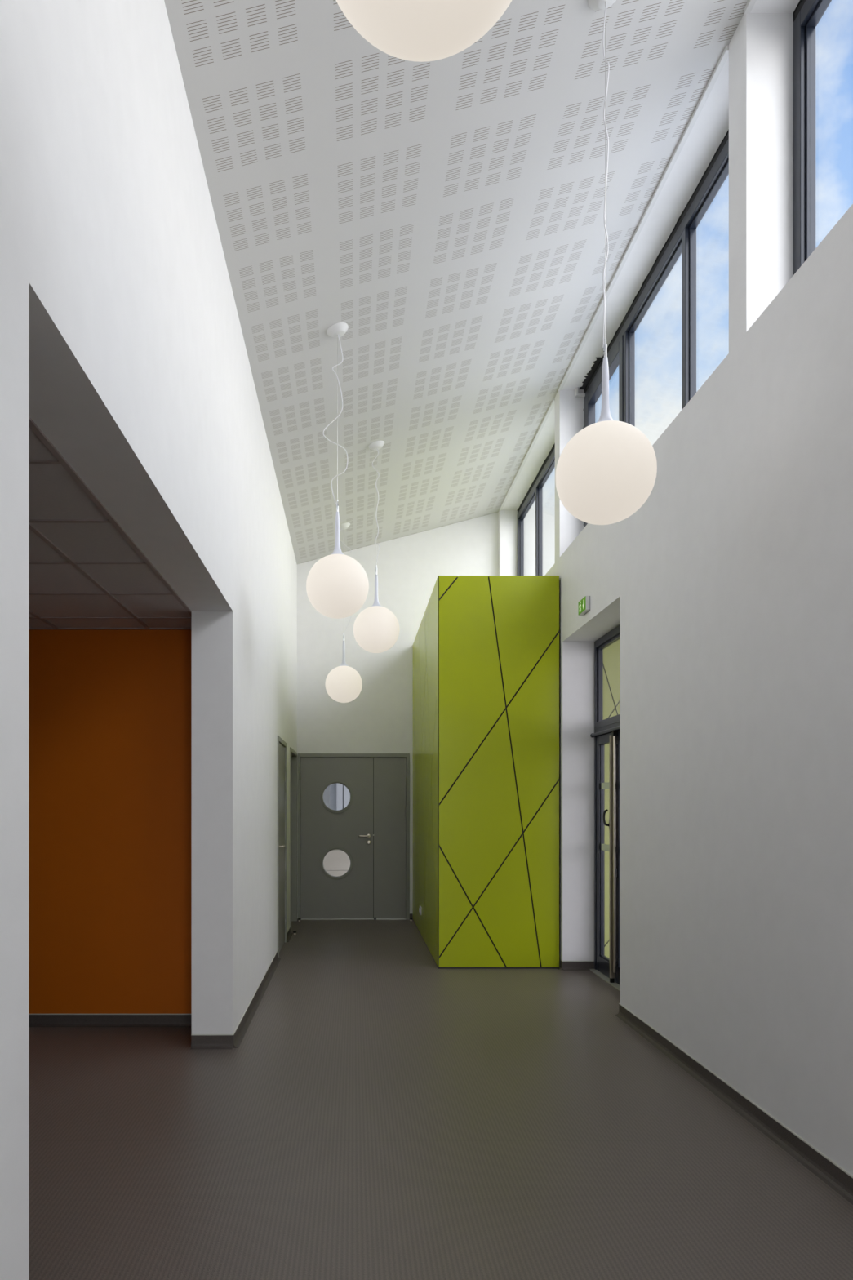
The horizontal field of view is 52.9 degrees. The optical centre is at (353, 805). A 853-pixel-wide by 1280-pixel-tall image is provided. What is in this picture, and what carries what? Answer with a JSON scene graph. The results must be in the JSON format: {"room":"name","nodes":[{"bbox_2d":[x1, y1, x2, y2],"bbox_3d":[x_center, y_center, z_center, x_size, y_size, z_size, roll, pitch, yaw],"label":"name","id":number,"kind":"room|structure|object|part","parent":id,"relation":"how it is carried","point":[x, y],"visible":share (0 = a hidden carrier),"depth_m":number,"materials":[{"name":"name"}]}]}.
{"room":"school corridor","nodes":[
{"label":"school corridor","id":0,"kind":"room"},
{"bbox_2d":[29,629,191,1013],"bbox_3d":[-2.980,-0.052,5.650,4.040,3.005,0.200,0,0,0],"label":"wall","id":1,"kind":"structure","parent":0,"point":[110,710],"depth_m":5.55,"materials":[{"name":"paint"}]},
{"bbox_2d":[29,1013,191,1026],"bbox_3d":[-2.980,1.390,5.533,4.040,0.080,0.034,0,0,0],"label":"baseboard","id":2,"kind":"structure","parent":1,"relation":"attached to","point":[36,1020],"depth_m":5.54,"materials":[{"name":"plastic"}]},
{"bbox_2d":[29,417,191,629],"bbox_3d":[-2.980,-1.190,2.875,4.040,0.089,5.350,0,0,0],"label":"ceiling","id":3,"kind":"structure","parent":0,"point":[86,572],"depth_m":4.12,"materials":[{"name":"tile"}]},
{"bbox_2d":[0,0,297,1279],"bbox_3d":[-0.838,-0.960,4.270,0.245,4.820,13.340,0,0,0],"label":"wall","id":4,"kind":"structure","parent":0,"point":[122,340],"depth_m":2.96,"materials":[{"name":"white paint"}]},
{"bbox_2d":[190,918,298,1048],"bbox_3d":[-0.821,1.390,4.270,0.279,0.080,12.940,0,0,0],"label":"baseboard","id":5,"kind":"structure","parent":4,"relation":"attached to","point":[197,1041],"depth_m":5.35,"materials":[{"name":"plastic"}]},
{"bbox_2d":[277,735,286,957],"bbox_3d":[-0.772,0.385,8.485,0.226,2.090,0.970,0,0,0],"label":"door","id":6,"kind":"structure","parent":4,"relation":"in","point":[282,744],"depth_m":8.57,"materials":[{"name":"grey paint"}]},
{"bbox_2d":[289,746,297,932],"bbox_3d":[-0.794,0.385,10.110,0.182,2.090,1.060,0,0,0],"label":"door","id":7,"kind":"structure","parent":4,"relation":"in","point":[293,754],"depth_m":10.59,"materials":[{"name":"grey paint"}]},
{"bbox_2d":[329,782,343,810],"bbox_3d":[0.000,-0.060,14.100,6.000,3.020,0.200,0,0,0],"label":"wall","id":8,"kind":"structure","parent":0,"point":[332,787],"depth_m":14.00,"materials":[{"name":"white paint"}]},
{"bbox_2d":[323,785,329,808],"bbox_3d":[-0.505,-0.395,13.950,0.230,1.550,0.100,0,0,0],"label":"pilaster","id":9,"kind":"object","parent":8,"relation":"attached to","point":[326,793],"visible":0.02,"depth_m":13.90,"materials":[{"name":"white paint"}]},
{"bbox_2d":[323,848,350,876],"bbox_3d":[0.000,0.887,13.980,2.400,0.985,0.040,0,0,0],"label":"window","id":10,"kind":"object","parent":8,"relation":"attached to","point":[336,862],"depth_m":13.96,"materials":[{"name":"clear glass"}]},
{"bbox_2d":[336,782,350,810],"bbox_3d":[-0.050,-0.395,13.965,0.460,1.550,0.070,0,0,0],"label":"blind slats","id":11,"kind":"object","parent":8,"relation":"attached to","point":[339,786],"visible":0.02,"depth_m":13.93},
{"bbox_2d":[297,511,498,919],"bbox_3d":[0.554,-1.210,10.840,2.539,5.320,0.200,0,0,0],"label":"wall","id":12,"kind":"structure","parent":0,"point":[379,720],"depth_m":10.74,"materials":[{"name":"white paint"}]},
{"bbox_2d":[297,753,409,919],"bbox_3d":[0.000,0.384,10.769,1.410,2.092,0.182,0,0,0],"label":"door","id":13,"kind":"structure","parent":12,"relation":"in","point":[373,829],"depth_m":10.74,"materials":[{"name":"grey paint"}]},
{"bbox_3d":[0.138,0.377,10.711,0.160,0.052,0.066,0,0,0],"label":"lever handle","id":14,"kind":"part","parent":13,"relation":"part of","materials":[{"name":"metal"}]},
{"bbox_2d":[29,919,852,1279],"bbox_3d":[-1.544,1.505,5.900,7.312,0.150,16.600,0,0,0],"label":"floor","id":15,"kind":"structure","parent":0,"point":[380,1112],"depth_m":3.57,"materials":[{"name":"plastic"}]},
{"bbox_2d":[412,575,559,968],"bbox_3d":[1.275,-0.297,9.120,1.066,3.454,3.239,0,0,0],"label":"enclosure","id":16,"kind":"object","parent":15,"relation":"on","point":[486,648],"visible":1,"depth_m":7.50,"materials":[{"name":"laminate"}]},
{"bbox_2d":[164,0,748,564],"bbox_3d":[0.554,-3.458,4.270,2.579,0.845,13.140,0,0,0],"label":"ceiling","id":17,"kind":"structure","parent":0,"point":[448,212],"depth_m":4.82,"materials":[{"name":"white paint"}]},
{"bbox_2d":[306,322,368,618],"bbox_3d":[-0.108,-2.240,5.723,0.420,1.956,0.420,0,0,0],"label":"pendant lamp","id":18,"kind":"object","parent":17,"relation":"hanging from","point":[337,584],"visible":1,"depth_m":5.60,"materials":[{"name":"white glass"}]},
{"bbox_3d":[-0.121,-2.592,5.723,0.169,1.152,0.029,0,0,0],"label":"electric cord","id":19,"kind":"part","parent":18,"relation":"part of","materials":[{"name":"white plastic"}]},
{"bbox_3d":[-0.109,-2.013,5.723,0.016,0.086,0.013,0,0,0],"label":"metal rod","id":20,"kind":"part","parent":18,"relation":"part of","materials":[{"name":"silver metal"}]},
{"bbox_3d":[-0.108,-1.471,5.723,0.420,0.417,0.420,0,0,0],"label":"lamp shade","id":21,"kind":"part","parent":18,"relation":"part of","materials":[{"name":"white glass"}]},
{"bbox_2d":[325,522,362,702],"bbox_3d":[-0.112,-2.197,9.721,0.420,2.041,0.420,0,0,0],"label":"pendant lamp","id":22,"kind":"object","parent":17,"relation":"hanging from","point":[344,684],"visible":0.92,"depth_m":9.58,"materials":[{"name":"white glass"}]},
{"bbox_3d":[-0.112,-1.385,9.721,0.420,0.417,0.420,0,0,0],"label":"lamp shade","id":23,"kind":"part","parent":22,"relation":"part of","materials":[{"name":"white glass"}]},
{"bbox_3d":[-0.103,-2.550,9.721,0.159,1.240,0.029,0,0,0],"label":"electric cord","id":24,"kind":"part","parent":22,"relation":"part of","materials":[{"name":"white plastic"}]},
{"bbox_2d":[353,440,399,653],"bbox_3d":[0.207,-2.345,7.743,0.420,1.910,0.420,0,0,0],"label":"pendant lamp","id":25,"kind":"object","parent":17,"relation":"hanging from","point":[376,628],"visible":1,"depth_m":7.61,"materials":[{"name":"white glass"}]},
{"bbox_3d":[0.201,-2.697,7.743,0.070,1.106,0.029,0,0,0],"label":"electric cord","id":26,"kind":"part","parent":25,"relation":"part of","materials":[{"name":"white plastic"}]},
{"bbox_3d":[0.207,-1.599,7.743,0.420,0.417,0.420,0,0,0],"label":"lamp shade","id":27,"kind":"part","parent":25,"relation":"part of","materials":[{"name":"white glass"}]},
{"bbox_2d":[335,0,511,62],"bbox_3d":[0.138,-2.373,1.600,0.420,1.818,0.420,0,0,0],"label":"pendant lamp","id":28,"kind":"object","parent":17,"relation":"hanging from","point":[410,30],"visible":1,"depth_m":1.62,"materials":[{"name":"white glass"}]},
{"bbox_2d":[555,0,657,524],"bbox_3d":[1.087,-2.376,3.681,0.420,2.306,0.420,0,0,0],"label":"pendant lamp","id":29,"kind":"object","parent":17,"relation":"hanging from","point":[606,472],"visible":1,"depth_m":3.55,"materials":[{"name":"white glass"}]},
{"bbox_3d":[1.085,-1.974,3.681,0.016,0.086,0.013,0,0,0],"label":"metal rod","id":30,"kind":"part","parent":29,"relation":"part of","materials":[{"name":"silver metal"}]},
{"bbox_3d":[1.087,-1.432,3.681,0.420,0.417,0.420,0,0,0],"label":"lamp shade","id":31,"kind":"part","parent":29,"relation":"part of","materials":[{"name":"white glass"}]},
{"bbox_3d":[1.088,-2.728,3.681,0.027,1.501,0.029,0,0,0],"label":"electric cord","id":32,"kind":"part","parent":29,"relation":"part of","materials":[{"name":"white plastic"}]},
{"bbox_2d":[498,0,852,1175],"bbox_3d":[1.968,-1.285,4.270,0.288,5.470,13.340,0,0,0],"label":"wall","id":33,"kind":"structure","parent":0,"point":[729,591],"depth_m":3.98,"materials":[{"name":"white paint"}]},
{"bbox_2d":[498,398,555,511],"bbox_3d":[1.825,-3.692,9.178,0.026,0.036,2.885,0,0,0],"label":"trim","id":34,"kind":"structure","parent":33,"relation":"attached to","point":[553,402],"depth_m":8.85,"materials":[{"name":"white paint"}]},
{"bbox_2d":[516,443,555,575],"bbox_3d":[2.070,-2.940,9.178,0.070,1.480,2.885,0,0,0],"label":"window","id":35,"kind":"structure","parent":33,"relation":"in","point":[535,492],"depth_m":9.50,"materials":[{"name":"metal"}]},
{"bbox_2d":[578,595,590,615],"bbox_3d":[1.804,-1.564,6.675,0.040,0.112,0.210,0,0,0],"label":"exit sign","id":36,"kind":"object","parent":33,"relation":"attached to","point":[584,603],"visible":1,"depth_m":6.61,"materials":[{"name":"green plastic"}]},
{"bbox_2d":[589,624,620,991],"bbox_3d":[2.101,-0.002,6.645,0.128,2.863,1.606,0,0,0],"label":"door","id":37,"kind":"structure","parent":33,"relation":"in","point":[607,731],"depth_m":7.24,"materials":[{"name":"metal"}]},
{"bbox_3d":[2.082,-0.615,6.672,0.036,0.036,1.544,0,0,0],"label":"closer rail","id":38,"kind":"part","parent":37,"relation":"part of","materials":[{"name":"metal"}]},
{"bbox_3d":[2.063,0.095,6.958,0.052,0.138,0.053,0,0,0],"label":"handle","id":39,"kind":"part","parent":37,"relation":"part of","materials":[{"name":"black plastic"}]},
{"bbox_2d":[558,44,728,391],"bbox_3d":[1.825,-3.692,5.848,0.026,0.036,3.401,0,0,0],"label":"trim","id":40,"kind":"structure","parent":33,"relation":"attached to","point":[725,55],"depth_m":5.13,"materials":[{"name":"white paint"}]},
{"bbox_2d":[574,129,728,528],"bbox_3d":[2.030,-2.940,5.848,0.150,1.480,3.401,0,0,0],"label":"window","id":41,"kind":"structure","parent":33,"relation":"in","point":[682,240],"depth_m":5.45,"materials":[{"name":"metal"}]},
{"bbox_3d":[2.062,-2.902,6.956,0.066,1.305,1.032,0,0,0],"label":"opening sash","id":42,"kind":"part","parent":41,"relation":"part of","materials":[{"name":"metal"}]},
{"bbox_2d":[557,959,852,1204],"bbox_3d":[1.944,1.390,2.649,0.308,0.080,9.698,0,0,0],"label":"baseboard","id":43,"kind":"structure","parent":33,"relation":"attached to","point":[834,1175],"depth_m":3.94,"materials":[{"name":"plastic"}]},
{"bbox_2d":[743,0,756,14],"bbox_3d":[1.825,-3.692,2.260,0.026,0.036,3.400,0,0,0],"label":"trim","id":44,"kind":"structure","parent":33,"relation":"attached to","point":[750,3],"depth_m":3.93,"materials":[{"name":"white paint"}]},
{"bbox_2d":[792,0,831,275],"bbox_3d":[2.070,-2.940,2.260,0.071,1.480,3.400,0,0,0],"label":"window","id":45,"kind":"structure","parent":33,"relation":"in","point":[807,14],"depth_m":3.88,"materials":[{"name":"metal"}]},
{"bbox_3d":[8.056,1.520,7.000,11.888,0.140,30.000,0,0,0],"label":"ground","id":46,"kind":"structure","parent":0,"visible":0},
{"bbox_2d":[603,639,620,958],"bbox_3d":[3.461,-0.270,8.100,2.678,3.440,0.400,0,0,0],"label":"glass pane","id":47,"kind":"structure","parent":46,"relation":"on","point":[611,654],"depth_m":7.90,"materials":[{"name":"glass"}]}
]}

